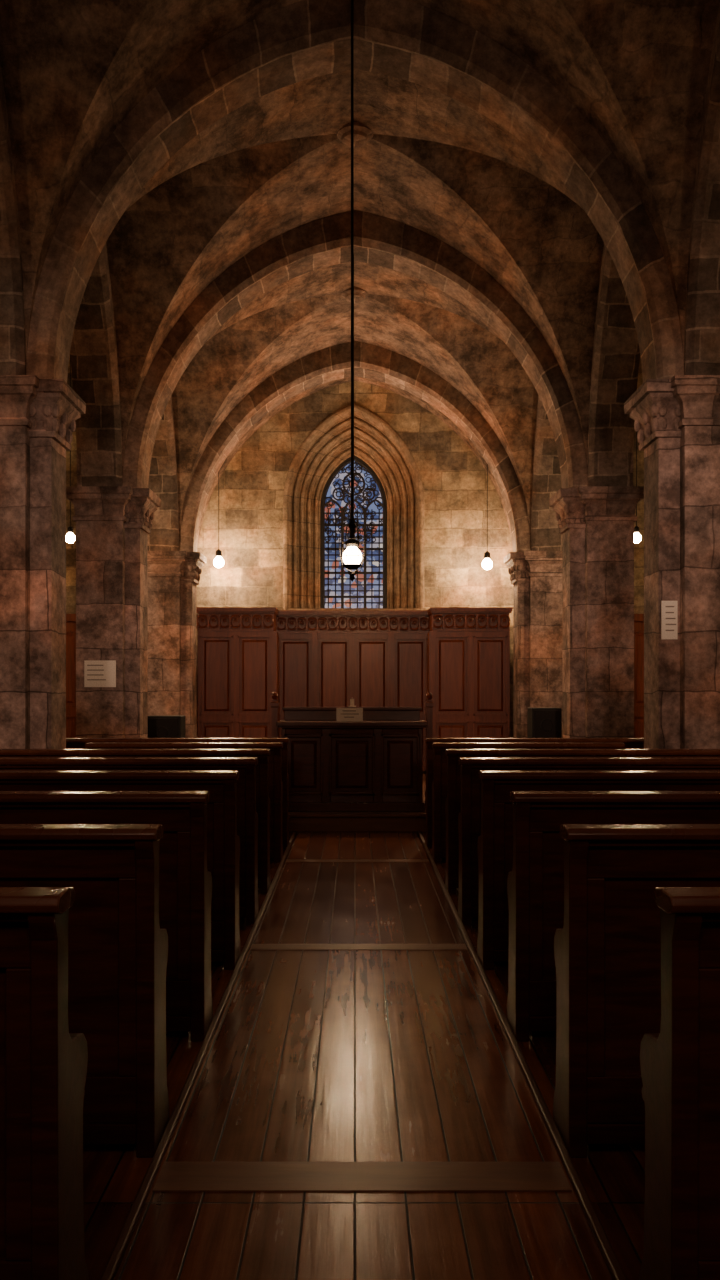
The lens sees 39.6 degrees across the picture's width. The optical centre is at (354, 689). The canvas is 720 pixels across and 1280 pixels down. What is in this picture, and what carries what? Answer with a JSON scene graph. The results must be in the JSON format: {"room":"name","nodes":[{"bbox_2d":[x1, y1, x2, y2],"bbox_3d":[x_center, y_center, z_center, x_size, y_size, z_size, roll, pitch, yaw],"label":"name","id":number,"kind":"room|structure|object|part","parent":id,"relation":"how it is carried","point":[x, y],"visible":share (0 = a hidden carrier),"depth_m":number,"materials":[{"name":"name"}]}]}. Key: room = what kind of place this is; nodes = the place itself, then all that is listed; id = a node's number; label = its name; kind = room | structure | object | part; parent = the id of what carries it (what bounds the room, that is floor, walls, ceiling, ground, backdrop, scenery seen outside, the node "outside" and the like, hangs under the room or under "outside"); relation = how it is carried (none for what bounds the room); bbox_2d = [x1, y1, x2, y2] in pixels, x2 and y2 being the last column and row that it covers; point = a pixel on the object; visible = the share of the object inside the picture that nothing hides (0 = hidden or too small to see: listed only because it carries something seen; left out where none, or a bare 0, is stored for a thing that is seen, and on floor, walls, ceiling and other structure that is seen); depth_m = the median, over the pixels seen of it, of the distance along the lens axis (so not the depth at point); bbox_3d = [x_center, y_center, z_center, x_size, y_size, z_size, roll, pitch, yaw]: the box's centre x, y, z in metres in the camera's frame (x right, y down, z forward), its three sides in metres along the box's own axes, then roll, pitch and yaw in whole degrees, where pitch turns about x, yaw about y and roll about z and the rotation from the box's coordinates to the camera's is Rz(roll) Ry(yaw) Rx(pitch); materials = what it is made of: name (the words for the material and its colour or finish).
{"room":"church","nodes":[
{"label":"church","id":0,"kind":"room"},
{"bbox_2d":[66,356,643,773],"bbox_3d":[0.000,-2.250,15.500,10.800,7.500,0.001,0,0,0],"label":"wall","id":1,"kind":"structure","parent":0,"point":[454,480],"depth_m":15.50,"materials":[{"name":"stone"}]},
{"bbox_2d":[283,403,423,609],"bbox_3d":[-0.020,-2.767,15.665,2.182,3.334,0.510,0,0,0],"label":"moulded reveal","id":2,"kind":"object","parent":1,"relation":"attached to","point":[376,443],"visible":0.95,"depth_m":15.61,"materials":[{"name":"stone"}]},
{"bbox_2d":[320,455,386,607],"bbox_3d":[-0.020,-2.416,15.888,1.120,2.668,0.087,0,0,0],"label":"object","id":3,"kind":"object","parent":2,"relation":"in","point":[362,465],"visible":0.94,"depth_m":15.88,"materials":[{"name":"multicoloured glass"}]},
{"bbox_2d":[325,461,382,607],"bbox_3d":[-0.020,-2.405,15.900,1.040,2.610,0.001,0,0,0],"label":"glass pane","id":4,"kind":"object","parent":3,"relation":"in","point":[342,504],"visible":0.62,"depth_m":15.90,"materials":[{"name":"blue glass"}]},
{"bbox_2d":[282,608,425,609],"bbox_3d":[-0.020,-1.170,15.670,2.220,0.180,0.500,0,0,0],"label":"sill","id":5,"kind":"structure","parent":1,"relation":"attached to","point":[282,608],"depth_m":15.42,"materials":[{"name":"stone"}]},
{"bbox_2d":[83,832,644,1279],"bbox_3d":[0.000,1.450,6.800,10.800,0.100,17.400,0,0,0],"label":"floor","id":6,"kind":"structure","parent":0,"point":[311,1055],"depth_m":3.30,"materials":[{"name":"brown wood"}]},
{"bbox_2d":[0,375,85,748],"bbox_3d":[-2.598,-2.300,7.700,0.885,7.400,0.820,0,0,0],"label":"stone pier","id":7,"kind":"object","parent":6,"relation":"on","point":[38,416],"visible":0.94,"depth_m":7.48,"materials":[{"name":"brown stone"}]},
{"bbox_2d":[0,66,25,374],"bbox_3d":[-2.695,-4.154,6.150,0.470,3.692,2.660,0,0,0],"label":"arch","id":8,"kind":"object","parent":7,"relation":"on","point":[12,310],"visible":0.96,"depth_m":7.32,"materials":[{"name":"brown stone"}]},
{"bbox_2d":[26,0,683,382],"bbox_3d":[0.000,-3.774,7.700,4.928,2.982,0.440,0,0,0],"label":"stone arch","id":9,"kind":"object","parent":7,"relation":"on","point":[302,40],"visible":0.98,"depth_m":7.49,"materials":[{"name":"brown stone"}]},
{"bbox_2d":[0,0,719,365],"bbox_3d":[0.000,-3.861,6.150,4.920,3.104,2.660,0,0,0],"label":"vault","id":10,"kind":"object","parent":9,"relation":"on","point":[637,71],"visible":1,"depth_m":7.09,"materials":[{"name":"stone"}]},
{"bbox_2d":[339,0,365,581],"bbox_3d":[-0.020,-3.026,7.200,0.195,4.497,0.189,0,0,0],"label":"hanging lantern","id":11,"kind":"object","parent":10,"relation":"hanging from","point":[352,556],"visible":1,"depth_m":7.19,"materials":[{"name":"black metal"}]},
{"bbox_3d":[-0.020,-0.963,7.200,0.140,0.150,0.136,0,0,0],"label":"bulb","id":12,"kind":"part","parent":11,"relation":"part of","materials":[{"name":"white glass"}]},
{"bbox_2d":[0,887,88,1279],"bbox_3d":[-1.380,0.902,2.205,1.584,0.995,0.448,0,0,0],"label":"pew","id":13,"kind":"object","parent":6,"relation":"on","point":[43,1065],"visible":1,"depth_m":2.03,"materials":[{"name":"brown wood"}]},
{"bbox_2d":[0,824,168,1157],"bbox_3d":[-1.380,0.902,3.175,1.584,0.995,0.448,0,0,0],"label":"pew","id":14,"kind":"object","parent":6,"relation":"on","point":[118,947],"visible":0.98,"depth_m":3.00,"materials":[{"name":"brown wood"}]},
{"bbox_2d":[0,791,212,1040],"bbox_3d":[-1.380,0.902,4.165,1.584,0.995,0.448,0,0,0],"label":"pew","id":15,"kind":"object","parent":6,"relation":"on","point":[185,881],"visible":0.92,"depth_m":3.99,"materials":[{"name":"brown wood"}]},
{"bbox_2d":[66,448,160,737],"bbox_3d":[-2.598,-2.300,10.800,0.885,7.400,0.820,0,0,0],"label":"stone pier","id":16,"kind":"object","parent":6,"relation":"on","point":[114,523],"visible":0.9,"depth_m":10.50,"materials":[{"name":"brown stone"}]},
{"bbox_2d":[70,243,121,485],"bbox_3d":[-2.695,-4.064,9.250,0.470,3.871,2.660,0,0,0],"label":"arch","id":17,"kind":"object","parent":16,"relation":"on","point":[93,350],"visible":0.26,"depth_m":10.33,"materials":[{"name":"brown stone"}]},
{"bbox_2d":[84,660,115,686],"bbox_3d":[-2.675,-0.170,10.495,0.330,0.280,0.008,0,0,0],"label":"paper notice","id":18,"kind":"object","parent":16,"relation":"attached to","point":[97,673],"visible":1,"depth_m":10.49,"materials":[{"name":"beige paper"}]},
{"bbox_2d":[123,210,586,487],"bbox_3d":[0.000,-3.594,10.800,4.928,2.982,0.440,0,0,0],"label":"stone arch","id":19,"kind":"object","parent":16,"relation":"on","point":[378,240],"visible":0.98,"depth_m":10.58,"materials":[{"name":"brown stone"}]},
{"bbox_2d":[342,526,363,574],"bbox_3d":[-0.020,-2.962,10.800,0.243,3.500,0.235,0,0,0],"label":"hanging lantern","id":20,"kind":"object","parent":19,"relation":"hanging from","point":[356,526],"visible":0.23,"depth_m":10.80,"materials":[{"name":"black metal"}]},
{"bbox_2d":[106,69,603,485],"bbox_3d":[0.000,-3.681,9.250,4.920,3.104,2.660,0,0,0],"label":"vault","id":21,"kind":"object","parent":19,"relation":"on","point":[276,164],"visible":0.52,"depth_m":9.78,"materials":[{"name":"stone"}]},
{"bbox_2d":[337,122,372,148],"bbox_3d":[0.000,-5.106,9.250,0.340,0.140,0.340,0,0,0],"label":"boss","id":22,"kind":"object","parent":21,"relation":"attached to","point":[363,135],"visible":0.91,"depth_m":9.17,"materials":[{"name":"stone"}]},
{"bbox_2d":[0,771,240,969],"bbox_3d":[-1.380,0.902,5.185,1.584,0.995,0.448,0,0,0],"label":"pew","id":23,"kind":"object","parent":6,"relation":"on","point":[223,842],"visible":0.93,"depth_m":5.00,"materials":[{"name":"brown wood"}]},
{"bbox_2d":[0,757,258,923],"bbox_3d":[-1.900,0.902,6.165,2.624,0.995,0.448,0,0,0],"label":"pew","id":24,"kind":"object","parent":6,"relation":"on","point":[247,816],"visible":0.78,"depth_m":5.98,"materials":[{"name":"brown wood"}]},
{"bbox_2d":[0,749,270,893],"bbox_3d":[-1.900,0.902,7.045,2.624,0.995,0.448,0,0,0],"label":"pew","id":25,"kind":"object","parent":6,"relation":"on","point":[262,795],"visible":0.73,"depth_m":6.85,"materials":[{"name":"brown wood"}]},
{"bbox_2d":[148,715,184,737],"bbox_3d":[-2.285,0.855,12.049,0.430,1.090,0.342,0,0,0],"label":"loudspeaker","id":26,"kind":"object","parent":6,"relation":"on","point":[159,726],"visible":0.31,"depth_m":11.89,"materials":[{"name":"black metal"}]},
{"bbox_2d":[148,719,177,737],"bbox_3d":[-2.285,0.820,11.894,0.370,0.960,0.012,0,0,0],"label":"grille","id":27,"kind":"object","parent":26,"relation":"attached to","point":[157,728],"depth_m":11.89,"materials":[{"name":"black metal"}]},
{"bbox_2d":[148,551,205,737],"bbox_3d":[-2.598,-2.300,14.200,0.885,7.400,0.820,0,0,0],"label":"stone pier","id":28,"kind":"object","parent":6,"relation":"on","point":[173,576],"visible":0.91,"depth_m":13.90,"materials":[{"name":"brown stone"}]},
{"bbox_2d":[148,396,178,550],"bbox_3d":[-2.695,-3.966,12.500,0.470,4.068,2.960,0,0,0],"label":"arch","id":29,"kind":"object","parent":28,"relation":"on","point":[164,536],"visible":0.21,"depth_m":13.78,"materials":[{"name":"brown stone"}]},
{"bbox_2d":[66,738,288,847],"bbox_3d":[-1.725,0.912,9.035,2.274,0.975,0.448,0,0,0],"label":"pew","id":30,"kind":"object","parent":6,"relation":"on","point":[71,743],"visible":0.19,"depth_m":8.84,"materials":[{"name":"brown wood"}]},
{"bbox_2d":[85,742,282,862],"bbox_3d":[-1.380,0.912,8.265,1.584,0.975,0.448,0,0,0],"label":"pew","id":31,"kind":"object","parent":6,"relation":"on","point":[275,785],"visible":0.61,"depth_m":8.08,"materials":[{"name":"brown wood"}]},
{"bbox_2d":[100,831,296,1279],"bbox_3d":[-0.585,1.389,4.000,0.028,0.022,11.600,0,0,0],"label":"trim","id":32,"kind":"structure","parent":6,"relation":"on","point":[110,1270],"depth_m":3.22,"materials":[{"name":"brown wood"}]},
{"bbox_2d":[179,341,530,551],"bbox_3d":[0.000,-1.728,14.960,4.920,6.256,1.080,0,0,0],"label":"stone arch","id":33,"kind":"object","parent":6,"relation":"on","point":[285,404],"depth_m":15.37,"materials":[{"name":"stone"}]},
{"bbox_2d":[214,471,223,567],"bbox_3d":[-2.030,-2.624,14.900,0.156,1.603,0.152,0,0,0],"label":"pendant lamp","id":34,"kind":"object","parent":33,"relation":"hanging from","point":[218,562],"visible":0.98,"depth_m":14.87,"materials":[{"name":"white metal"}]},
{"bbox_3d":[-2.030,-2.760,14.900,0.010,1.330,0.009,0,0,0],"label":"cord","id":35,"kind":"part","parent":34,"relation":"part of","materials":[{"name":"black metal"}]},
{"bbox_2d":[216,549,221,556],"bbox_3d":[-2.030,-2.044,14.900,0.097,0.117,0.097,0,0,0],"label":"socket","id":36,"kind":"object","parent":34,"relation":"attached to","point":[218,552],"depth_m":14.87,"materials":[{"name":"black metal"}]},
{"bbox_3d":[-2.030,-1.906,14.900,0.156,0.168,0.152,0,0,0],"label":"bulb","id":37,"kind":"part","parent":34,"relation":"part of","materials":[{"name":"white glass"}]},
{"bbox_2d":[171,261,538,538],"bbox_3d":[0.000,-3.492,12.500,4.920,3.122,2.960,0,0,0],"label":"vault","id":38,"kind":"object","parent":33,"relation":"on","point":[308,313],"visible":0.51,"depth_m":13.18,"materials":[{"name":"stone"}]},
{"bbox_2d":[342,287,367,303],"bbox_3d":[0.000,-4.917,12.500,0.340,0.140,0.340,0,0,0],"label":"boss","id":39,"kind":"object","parent":38,"relation":"attached to","point":[360,294],"visible":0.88,"depth_m":12.41,"materials":[{"name":"stone"}]},
{"bbox_2d":[482,464,491,569],"bbox_3d":[1.970,-2.656,14.900,0.156,1.729,0.152,0,0,0],"label":"pendant lamp","id":40,"kind":"object","parent":33,"relation":"hanging from","point":[486,564],"visible":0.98,"depth_m":14.88,"materials":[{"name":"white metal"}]},
{"bbox_2d":[484,551,489,558],"bbox_3d":[1.970,-2.014,14.900,0.097,0.117,0.097,0,0,0],"label":"socket","id":41,"kind":"object","parent":40,"relation":"attached to","point":[487,554],"depth_m":14.87,"materials":[{"name":"black metal"}]},
{"bbox_3d":[1.970,-1.876,14.900,0.156,0.168,0.152,0,0,0],"label":"bulb","id":42,"kind":"part","parent":40,"relation":"part of","materials":[{"name":"white glass"}]},
{"bbox_3d":[1.970,-2.793,14.900,0.010,1.456,0.009,0,0,0],"label":"cord","id":43,"kind":"part","parent":40,"relation":"part of","materials":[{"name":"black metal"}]},
{"bbox_2d":[289,774,425,831],"bbox_3d":[0.000,1.310,12.165,4.100,0.180,4.670,0,0,0],"label":"platform","id":44,"kind":"object","parent":6,"relation":"on","point":[298,821],"visible":0.04,"depth_m":9.86,"materials":[{"name":"brown wood"}]},
{"bbox_2d":[270,692,433,811],"bbox_3d":[-0.030,0.620,10.320,1.688,1.200,0.700,0,0,0],"label":"altar","id":45,"kind":"object","parent":44,"relation":"on","point":[374,763],"visible":0.87,"depth_m":10.05,"materials":[{"name":"brown wood"}]},
{"bbox_3d":[-0.830,0.620,10.350,0.088,1.200,0.088,0,0,0],"label":"newel post","id":46,"kind":"part","parent":45,"relation":"part of","materials":[{"name":"brown wood"}]},
{"bbox_2d":[336,708,362,720],"bbox_3d":[-0.055,0.252,10.270,0.270,0.135,0.080,0,0,0],"label":"name card","id":47,"kind":"object","parent":45,"relation":"on","point":[342,714],"visible":1,"depth_m":10.25,"materials":[{"name":"white paper"}]},
{"bbox_2d":[348,699,355,706],"bbox_3d":[-0.030,0.129,10.530,0.080,0.100,0.078,0,0,0],"label":"candle","id":48,"kind":"object","parent":45,"relation":"on","point":[351,700],"visible":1,"depth_m":10.51,"materials":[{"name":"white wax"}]},
{"bbox_3d":[0.770,0.620,10.350,0.088,1.200,0.088,0,0,0],"label":"newel post","id":49,"kind":"part","parent":45,"relation":"part of","materials":[{"name":"brown wood"}]},
{"bbox_2d":[197,607,512,770],"bbox_3d":[-0.020,0.010,14.912,4.640,2.420,0.775,0,0,0],"label":"screen","id":50,"kind":"object","parent":44,"relation":"on","point":[460,656],"visible":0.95,"depth_m":14.63,"materials":[{"name":"brown wood"}]},
{"bbox_2d":[286,859,428,861],"bbox_3d":[0.020,1.398,8.180,1.170,0.004,0.120,0,0,0],"label":"trim","id":51,"kind":"structure","parent":6,"relation":"on","point":[287,860],"depth_m":8.19,"materials":[{"name":"brown wood"}]},
{"bbox_2d":[250,944,466,949],"bbox_3d":[0.020,1.398,5.440,1.170,0.004,0.120,0,0,0],"label":"trim","id":52,"kind":"structure","parent":6,"relation":"on","point":[254,946],"depth_m":5.42,"materials":[{"name":"brown wood"}]},
{"bbox_2d":[152,1162,571,1191],"bbox_3d":[0.020,1.398,2.875,1.170,0.004,0.170,0,0,0],"label":"board","id":53,"kind":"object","parent":6,"relation":"on","point":[173,1176],"depth_m":2.87,"materials":[{"name":"brown wood"}]},
{"bbox_2d":[417,831,626,1279],"bbox_3d":[0.625,1.389,4.000,0.028,0.022,11.600,0,0,0],"label":"trim","id":54,"kind":"structure","parent":6,"relation":"on","point":[617,1273],"depth_m":3.22,"materials":[{"name":"brown wood"}]},
{"bbox_2d":[432,742,624,862],"bbox_3d":[1.400,0.912,8.265,1.544,0.975,0.448,0,0,0],"label":"pew","id":55,"kind":"object","parent":6,"relation":"on","point":[439,784],"visible":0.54,"depth_m":8.08,"materials":[{"name":"brown wood"}]},
{"bbox_2d":[504,551,561,737],"bbox_3d":[2.598,-2.300,14.200,0.885,7.400,0.820,0,0,0],"label":"stone pier","id":56,"kind":"object","parent":6,"relation":"on","point":[535,576],"visible":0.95,"depth_m":13.90,"materials":[{"name":"brown stone"}]},
{"bbox_2d":[531,396,561,550],"bbox_3d":[2.695,-3.966,12.500,0.470,4.068,2.960,0,0,0],"label":"arch","id":57,"kind":"object","parent":56,"relation":"on","point":[545,536],"visible":0.14,"depth_m":13.78,"materials":[{"name":"brown stone"}]},
{"bbox_2d":[425,738,643,847],"bbox_3d":[1.745,0.912,9.035,2.234,0.975,0.448,0,0,0],"label":"pew","id":58,"kind":"object","parent":6,"relation":"on","point":[630,743],"visible":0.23,"depth_m":8.84,"materials":[{"name":"brown wood"}]},
{"bbox_2d":[527,707,561,737],"bbox_3d":[2.245,0.805,11.849,0.350,1.190,0.342,0,0,0],"label":"loudspeaker","id":59,"kind":"object","parent":6,"relation":"on","point":[542,722],"visible":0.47,"depth_m":11.69,"materials":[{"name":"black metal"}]},
{"bbox_2d":[535,711,558,737],"bbox_3d":[2.245,0.770,11.694,0.290,1.060,0.012,0,0,0],"label":"grille","id":60,"kind":"object","parent":59,"relation":"attached to","point":[546,722],"depth_m":11.69,"materials":[{"name":"black metal"}]},
{"bbox_2d":[445,749,719,893],"bbox_3d":[1.920,0.902,7.045,2.584,0.995,0.448,0,0,0],"label":"pew","id":61,"kind":"object","parent":6,"relation":"on","point":[453,799],"visible":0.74,"depth_m":6.86,"materials":[{"name":"brown wood"}]},
{"bbox_2d":[458,757,719,923],"bbox_3d":[1.920,0.902,6.165,2.584,0.995,0.448,0,0,0],"label":"pew","id":62,"kind":"object","parent":6,"relation":"on","point":[469,817],"visible":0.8,"depth_m":5.98,"materials":[{"name":"brown wood"}]},
{"bbox_2d":[549,448,643,737],"bbox_3d":[2.598,-2.300,10.800,0.885,7.400,0.820,0,0,0],"label":"stone pier","id":63,"kind":"object","parent":6,"relation":"on","point":[596,523],"visible":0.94,"depth_m":10.50,"materials":[{"name":"brown stone"}]},
{"bbox_2d":[588,243,639,485],"bbox_3d":[2.695,-4.064,9.250,0.470,3.871,2.660,0,0,0],"label":"wall","id":64,"kind":"structure","parent":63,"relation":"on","point":[616,350],"depth_m":10.34,"materials":[{"name":"brown stone"}]},
{"bbox_2d":[477,771,719,969],"bbox_3d":[1.400,0.902,5.185,1.544,0.995,0.448,0,0,0],"label":"pew","id":65,"kind":"object","parent":6,"relation":"on","point":[495,842],"visible":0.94,"depth_m":5.00,"materials":[{"name":"brown wood"}]},
{"bbox_2d":[507,791,719,1040],"bbox_3d":[1.400,0.902,4.165,1.544,0.995,0.448,0,0,0],"label":"pew","id":66,"kind":"object","parent":6,"relation":"on","point":[535,883],"visible":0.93,"depth_m":3.99,"materials":[{"name":"brown wood"}]},
{"bbox_2d":[553,824,719,1157],"bbox_3d":[1.400,0.902,3.175,1.544,0.995,0.448,0,0,0],"label":"pew","id":67,"kind":"object","parent":6,"relation":"on","point":[607,949],"visible":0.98,"depth_m":3.00,"materials":[{"name":"brown wood"}]},
{"bbox_2d":[624,375,719,748],"bbox_3d":[2.598,-2.300,7.700,0.885,7.400,0.820,0,0,0],"label":"stone pier","id":68,"kind":"object","parent":6,"relation":"on","point":[677,418],"visible":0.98,"depth_m":7.41,"materials":[{"name":"brown stone"}]},
{"bbox_2d":[661,601,677,638],"bbox_3d":[2.360,-0.525,7.505,0.120,0.290,0.008,0,0,0],"label":"paper notice","id":69,"kind":"object","parent":68,"relation":"attached to","point":[669,609],"visible":1,"depth_m":7.50,"materials":[{"name":"beige paper"}]},
{"bbox_2d":[684,3,719,374],"bbox_3d":[2.695,-4.154,6.150,0.470,3.692,2.660,0,0,0],"label":"arch","id":70,"kind":"object","parent":68,"relation":"on","point":[702,310],"visible":0.97,"depth_m":7.29,"materials":[{"name":"brown stone"}]},
{"bbox_2d":[639,887,719,1279],"bbox_3d":[1.400,0.902,2.205,1.544,0.995,0.448,0,0,0],"label":"pew","id":71,"kind":"object","parent":6,"relation":"on","point":[680,1063],"visible":1,"depth_m":2.03,"materials":[{"name":"brown wood"}]},
{"bbox_3d":[-4.165,-6.050,6.800,2.470,0.100,17.400,0,0,0],"label":"ceiling","id":72,"kind":"structure","parent":0,"visible":0},
{"bbox_2d":[66,360,74,542],"bbox_3d":[-3.530,-3.910,12.400,0.120,4.180,0.117,0,0,0],"label":"pendant lamp","id":73,"kind":"object","parent":72,"relation":"hanging from","point":[70,538],"visible":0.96,"depth_m":12.39,"materials":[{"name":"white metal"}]},
{"bbox_2d":[67,526,72,532],"bbox_3d":[-3.530,-1.991,12.400,0.074,0.090,0.074,0,0,0],"label":"socket","id":74,"kind":"object","parent":73,"relation":"attached to","point":[70,529],"depth_m":12.37,"materials":[{"name":"black metal"}]},
{"bbox_3d":[-3.530,-4.015,12.400,0.010,3.970,0.009,0,0,0],"label":"cord","id":75,"kind":"part","parent":73,"relation":"part of","materials":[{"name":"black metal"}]},
{"bbox_3d":[-3.530,-1.885,12.400,0.120,0.129,0.117,0,0,0],"label":"bulb","id":76,"kind":"part","parent":73,"relation":"part of","materials":[{"name":"white glass"}]},
{"bbox_3d":[4.165,-6.050,6.800,2.470,0.100,17.400,0,0,0],"label":"ceiling","id":77,"kind":"structure","parent":0,"visible":0},
{"bbox_2d":[634,432,640,542],"bbox_3d":[3.490,-3.910,12.400,0.120,4.180,0.117,0,0,0],"label":"pendant lamp","id":78,"kind":"object","parent":77,"relation":"hanging from","point":[637,537],"visible":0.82,"depth_m":12.38,"materials":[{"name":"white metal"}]},
{"bbox_2d":[634,526,638,532],"bbox_3d":[3.490,-1.991,12.400,0.074,0.090,0.074,0,0,0],"label":"socket","id":79,"kind":"object","parent":78,"relation":"attached to","point":[636,529],"depth_m":12.37,"materials":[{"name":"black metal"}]},
{"bbox_3d":[3.490,-4.015,12.400,0.010,3.970,0.009,0,0,0],"label":"cord","id":80,"kind":"part","parent":78,"relation":"part of","materials":[{"name":"black metal"}]},
{"bbox_3d":[3.490,-1.885,12.400,0.120,0.129,0.117,0,0,0],"label":"bulb","id":81,"kind":"part","parent":78,"relation":"part of","materials":[{"name":"white glass"}]},
{"bbox_3d":[-5.500,-2.250,6.800,0.200,7.500,17.400,0,0,0],"label":"wall","id":82,"kind":"structure","parent":0,"visible":0},
{"bbox_2d":[66,614,75,737],"bbox_3d":[-4.215,0.120,15.335,2.330,2.560,0.230,0,0,0],"label":"panelling","id":83,"kind":"object","parent":82,"relation":"attached to","point":[70,618],"visible":0.02,"depth_m":15.31,"materials":[{"name":"brown wood"}]},
{"bbox_3d":[5.500,-2.250,6.800,0.200,7.500,17.400,0,0,0],"label":"wall","id":84,"kind":"structure","parent":0,"visible":0},
{"bbox_2d":[634,614,643,737],"bbox_3d":[4.215,0.120,15.335,2.330,2.560,0.230,0,0,0],"label":"panelling","id":85,"kind":"object","parent":84,"relation":"attached to","point":[638,618],"depth_m":15.31,"materials":[{"name":"brown wood"}]}
]}

